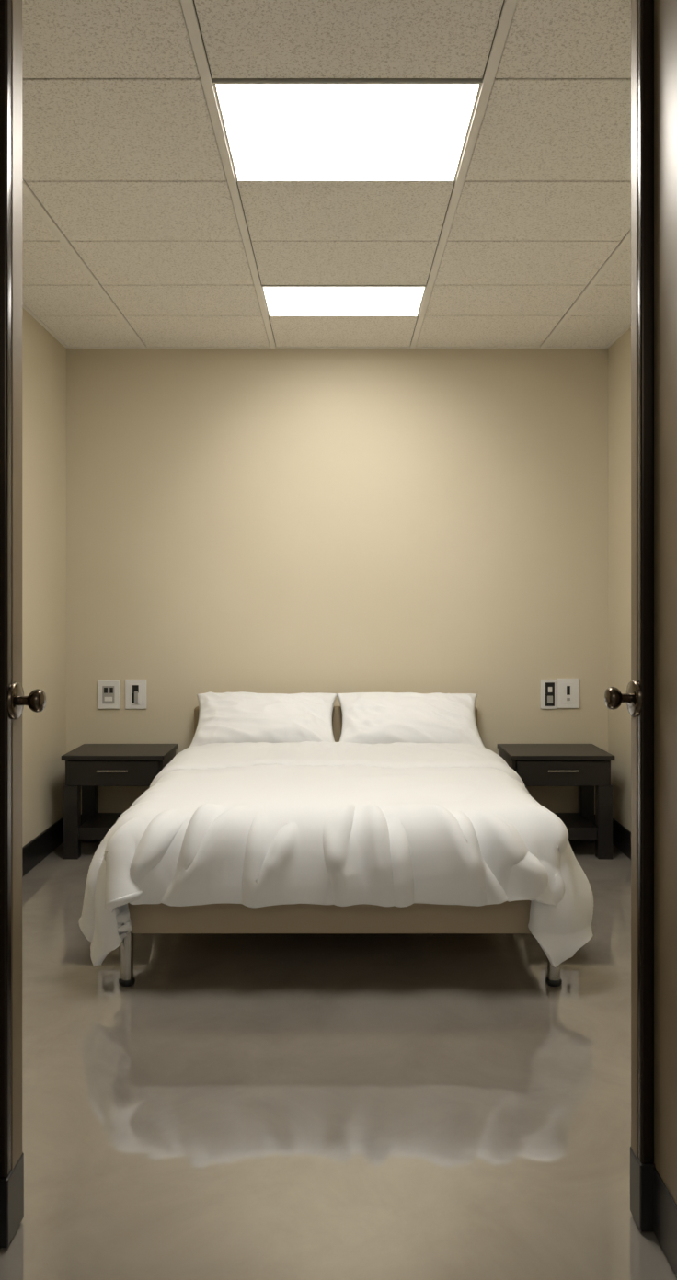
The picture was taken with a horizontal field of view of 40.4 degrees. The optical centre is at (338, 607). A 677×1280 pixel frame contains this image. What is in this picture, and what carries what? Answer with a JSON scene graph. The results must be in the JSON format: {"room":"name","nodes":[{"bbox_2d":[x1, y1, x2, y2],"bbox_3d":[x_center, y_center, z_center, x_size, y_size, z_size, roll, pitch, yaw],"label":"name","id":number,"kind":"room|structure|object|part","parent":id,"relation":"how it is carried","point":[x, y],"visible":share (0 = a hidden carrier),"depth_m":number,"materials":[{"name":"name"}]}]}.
{"room":"bedroom","nodes":[
{"label":"bedroom","id":0,"kind":"room"},
{"bbox_2d":[22,307,66,847],"bbox_3d":[-1.672,-0.137,3.295,0.120,3.006,4.290,0,0,0],"label":"wall","id":1,"kind":"structure","parent":0,"point":[43,357],"depth_m":5.00,"materials":[{"name":"paint"}]},
{"bbox_2d":[22,816,63,877],"bbox_3d":[-1.606,1.294,3.289,0.012,0.145,4.278,0,0,0],"label":"baseboard","id":2,"kind":"structure","parent":1,"relation":"attached to","point":[33,852],"depth_m":4.96,"materials":[{"name":"black plastic"}]},
{"bbox_2d":[22,0,630,348],"bbox_3d":[-0.009,-1.587,3.295,3.207,0.107,4.290,0,0,0],"label":"ceiling","id":3,"kind":"structure","parent":0,"point":[139,229],"depth_m":3.40,"materials":[{"name":"tile"}]},
{"bbox_2d":[262,286,423,315],"bbox_3d":[0.026,-1.548,4.620,0.772,0.024,0.430,0,0,0],"label":"light panel","id":4,"kind":"object","parent":3,"relation":"in","point":[280,301],"visible":0.86,"depth_m":4.59,"materials":[{"name":"white plastic"}]},
{"bbox_2d":[261,284,426,316],"bbox_3d":[0.026,-1.553,4.620,0.792,0.034,0.450,0,0,0],"label":"frame","id":5,"kind":"object","parent":3,"relation":"in","point":[425,286],"depth_m":4.39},
{"bbox_2d":[216,84,478,180],"bbox_3d":[0.026,-1.548,3.002,0.772,0.024,0.605,0,0,0],"label":"light panel","id":6,"kind":"object","parent":3,"relation":"in","point":[275,131],"visible":0.86,"depth_m":2.95,"materials":[{"name":"white plastic"}]},
{"bbox_2d":[211,78,482,182],"bbox_3d":[0.026,-1.553,3.003,0.792,0.034,0.625,0,0,0],"label":"frame","id":7,"kind":"object","parent":3,"relation":"in","point":[215,81],"depth_m":2.69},
{"bbox_2d":[66,342,607,814],"bbox_3d":[-0.009,-0.137,5.500,3.447,3.006,0.120,0,0,0],"label":"wall","id":8,"kind":"structure","parent":0,"point":[257,520],"depth_m":5.44,"materials":[{"name":"paint"}]},
{"bbox_2d":[97,680,119,708],"bbox_3d":[-1.357,0.513,5.431,0.130,0.168,0.017,0,0,0],"label":"power outlet","id":9,"kind":"object","parent":8,"relation":"attached to","point":[108,691],"visible":1,"depth_m":5.43,"materials":[{"name":"white plastic"}]},
{"bbox_2d":[125,679,146,708],"bbox_3d":[-1.197,0.510,5.429,0.125,0.174,0.022,0,0,0],"label":"light switch","id":10,"kind":"object","parent":8,"relation":"attached to","point":[135,690],"visible":1,"depth_m":5.43,"materials":[{"name":"white plastic"}]},
{"bbox_2d":[540,679,556,708],"bbox_3d":[1.241,0.510,5.429,0.092,0.174,0.021,0,0,0],"label":"light switch","id":11,"kind":"object","parent":8,"relation":"attached to","point":[548,687],"visible":1,"depth_m":5.43,"materials":[{"name":"white plastic"}]},
{"bbox_2d":[556,678,579,708],"bbox_3d":[1.356,0.505,5.431,0.133,0.174,0.017,0,0,0],"label":"light switch","id":12,"kind":"object","parent":8,"relation":"attached to","point":[567,690],"visible":1,"depth_m":5.43,"materials":[{"name":"white plastic"}]},
{"bbox_2d":[0,839,676,1279],"bbox_3d":[-0.009,1.416,2.295,3.507,0.100,6.590,0,0,0],"label":"floor","id":13,"kind":"structure","parent":0,"point":[253,1106],"depth_m":2.53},
{"bbox_2d":[0,1152,23,1247],"bbox_3d":[-0.745,1.287,1.604,0.088,0.146,0.898,0,0,0],"label":"kick plate","id":14,"kind":"object","parent":13,"relation":"on","point":[12,1186],"visible":0.83,"depth_m":1.97,"materials":[{"name":"black metal"}]},
{"bbox_2d":[0,0,11,1177],"bbox_3d":[-0.722,-0.129,1.970,0.036,2.690,0.030,0,0,0],"label":"strip","id":15,"kind":"object","parent":14,"relation":"on","point":[5,5],"visible":1,"depth_m":1.96,"materials":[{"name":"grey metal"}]},
{"bbox_2d":[11,0,22,1169],"bbox_3d":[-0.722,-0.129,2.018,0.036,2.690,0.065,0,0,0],"label":"door","id":16,"kind":"structure","parent":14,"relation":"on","point":[16,5],"depth_m":2.00,"materials":[{"name":"brown metal"}]},
{"bbox_2d":[7,681,23,719],"bbox_3d":[-0.701,0.202,2.000,0.014,0.082,0.082,0,0,0],"label":"rose","id":17,"kind":"object","parent":16,"relation":"attached to","point":[16,690],"visible":0.91,"depth_m":1.98,"materials":[{"name":"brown metal"}]},
{"bbox_2d":[17,688,45,712],"bbox_3d":[-0.667,0.202,2.000,0.058,0.051,0.051,0,0,0],"label":"door knob","id":18,"kind":"object","parent":17,"relation":"attached to","point":[36,700],"depth_m":1.99,"materials":[{"name":"brown metal"}]},
{"bbox_2d":[61,743,178,859],"bbox_3d":[-1.222,1.083,5.191,0.555,0.565,0.457,0,0,0],"label":"nightstand","id":19,"kind":"object","parent":13,"relation":"on","point":[87,766],"visible":0.77,"depth_m":4.99,"materials":[{"name":"brown wood"}]},
{"bbox_3d":[-1.454,1.166,5.023,0.079,0.400,0.064,0,0,0],"label":"leg","id":20,"kind":"part","parent":19,"relation":"part of","materials":[{"name":"brown wood"}]},
{"bbox_3d":[-1.454,1.166,5.380,0.079,0.400,0.060,0,0,0],"label":"leg","id":21,"kind":"part","parent":19,"relation":"part of","materials":[{"name":"brown wood"}]},
{"bbox_2d":[79,812,122,839],"bbox_3d":[-1.222,1.234,5.202,0.395,0.065,0.375,0,0,0],"label":"shelf","id":22,"kind":"object","parent":19,"relation":"attached to","point":[98,824],"depth_m":5.06,"materials":[{"name":"brown wood"}]},
{"bbox_3d":[-1.222,0.898,4.997,0.491,0.131,0.016,0,0,0],"label":"drawer","id":23,"kind":"part","parent":19,"relation":"part of","materials":[{"name":"brown wood"}]},
{"bbox_2d":[118,706,561,986],"bbox_3d":[-0.015,0.971,4.365,1.650,0.790,2.109,0,0,0],"label":"bed","id":24,"kind":"object","parent":13,"relation":"on","point":[512,917],"visible":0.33,"depth_m":3.33,"materials":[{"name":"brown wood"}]},
{"bbox_3d":[-0.768,1.256,3.340,0.045,0.180,0.045,0,0,0],"label":"leg","id":25,"kind":"part","parent":24,"relation":"part of","materials":[{"name":"silver metal"}]},
{"bbox_2d":[189,691,337,747],"bbox_3d":[-0.407,0.636,5.100,0.824,0.313,0.454,0,0,-1],"label":"pillow","id":26,"kind":"object","parent":24,"relation":"on","point":[240,716],"visible":0.83,"depth_m":5.00,"materials":[{"name":"white fabric"}]},
{"bbox_2d":[78,741,593,967],"bbox_3d":[-0.014,0.980,3.991,1.869,0.572,1.642,0,0,0],"label":"duvet","id":27,"kind":"object","parent":24,"relation":"on","point":[247,824],"visible":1,"depth_m":3.26,"materials":[{"name":"white fabric"}]},
{"bbox_3d":[-0.015,0.891,5.378,1.650,0.630,0.085,0,0,0],"label":"headboard","id":28,"kind":"part","parent":24,"relation":"part of","materials":[{"name":"beige fabric"}]},
{"bbox_2d":[337,692,484,747],"bbox_3d":[0.391,0.636,5.100,0.824,0.312,0.454,0,0,1],"label":"pillow","id":29,"kind":"object","parent":24,"relation":"on","point":[367,717],"visible":0.73,"depth_m":5.00,"materials":[{"name":"white fabric"}]},
{"bbox_3d":[0.781,1.256,3.340,0.045,0.180,0.045,0,0,0],"label":"leg","id":30,"kind":"part","parent":24,"relation":"part of","materials":[{"name":"silver metal"}]},
{"bbox_2d":[497,743,614,859],"bbox_3d":[1.215,1.083,5.191,0.560,0.565,0.457,0,0,0],"label":"nightstand","id":31,"kind":"object","parent":13,"relation":"on","point":[584,766],"visible":0.73,"depth_m":4.99,"materials":[{"name":"brown wood"}]},
{"bbox_3d":[1.215,0.898,4.997,0.496,0.131,0.016,0,0,0],"label":"drawer","id":32,"kind":"part","parent":31,"relation":"part of","materials":[{"name":"brown wood"}]},
{"bbox_2d":[553,812,596,839],"bbox_3d":[1.215,1.234,5.202,0.400,0.065,0.375,0,0,0],"label":"shelf","id":33,"kind":"object","parent":31,"relation":"attached to","point":[577,824],"depth_m":5.06,"materials":[{"name":"brown wood"}]},
{"bbox_3d":[1.450,1.166,5.380,0.079,0.400,0.060,0,0,0],"label":"leg","id":34,"kind":"part","parent":31,"relation":"part of","materials":[{"name":"brown wood"}]},
{"bbox_3d":[1.450,1.166,5.023,0.079,0.400,0.064,0,0,0],"label":"leg","id":35,"kind":"part","parent":31,"relation":"part of","materials":[{"name":"brown wood"}]},
{"bbox_2d":[629,1146,676,1277],"bbox_3d":[0.698,1.287,1.615,0.082,0.146,0.921,0,0,0],"label":"baseboard","id":36,"kind":"structure","parent":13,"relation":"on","point":[652,1206],"depth_m":2.00,"materials":[{"name":"black metal"}]},
{"bbox_2d":[638,0,653,1164],"bbox_3d":[0.675,-0.129,2.018,0.030,2.690,0.024,0,0,0],"label":"strip","id":37,"kind":"object","parent":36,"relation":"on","point":[645,7],"visible":1,"depth_m":2.01,"materials":[{"name":"grey metal"}]},
{"bbox_2d":[626,679,642,716],"bbox_3d":[0.655,0.201,2.045,0.014,0.082,0.082,0,0,0],"label":"rose","id":38,"kind":"object","parent":37,"relation":"attached to","point":[634,708],"visible":0.88,"depth_m":2.02,"materials":[{"name":"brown metal"}]},
{"bbox_2d":[604,686,631,709],"bbox_3d":[0.622,0.201,2.045,0.058,0.051,0.051,0,0,0],"label":"door knob","id":39,"kind":"object","parent":38,"relation":"attached to","point":[613,698],"depth_m":2.03,"materials":[{"name":"brown metal"}]},
{"bbox_2d":[607,327,630,831],"bbox_3d":[1.655,-0.137,3.295,0.120,3.006,4.290,0,0,0],"label":"wall","id":40,"kind":"structure","parent":0,"point":[619,353],"depth_m":5.22,"materials":[{"name":"paint"}]},
{"bbox_2d":[612,818,630,859],"bbox_3d":[1.589,1.294,3.289,0.012,0.145,4.278,0,0,0],"label":"baseboard","id":41,"kind":"structure","parent":40,"relation":"attached to","point":[621,835],"depth_m":5.13,"materials":[{"name":"black plastic"}]},
{"bbox_3d":[-0.009,-0.137,1.090,3.447,3.006,0.120,0,0,0],"label":"wall","id":42,"kind":"structure","parent":0,"visible":0},
{"bbox_2d":[630,0,676,1204],"bbox_3d":[0.697,-0.058,1.614,0.077,2.832,0.918,0,0,0],"label":"door","id":43,"kind":"structure","parent":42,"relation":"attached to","point":[665,11],"depth_m":1.96,"materials":[{"name":"brown metal"}]},
{"bbox_3d":[0.674,-0.129,2.051,0.032,2.690,0.043,0,0,0],"label":"tan edge strip","id":44,"kind":"part","parent":43,"relation":"part of","materials":[{"name":"brown wood"}]}
]}

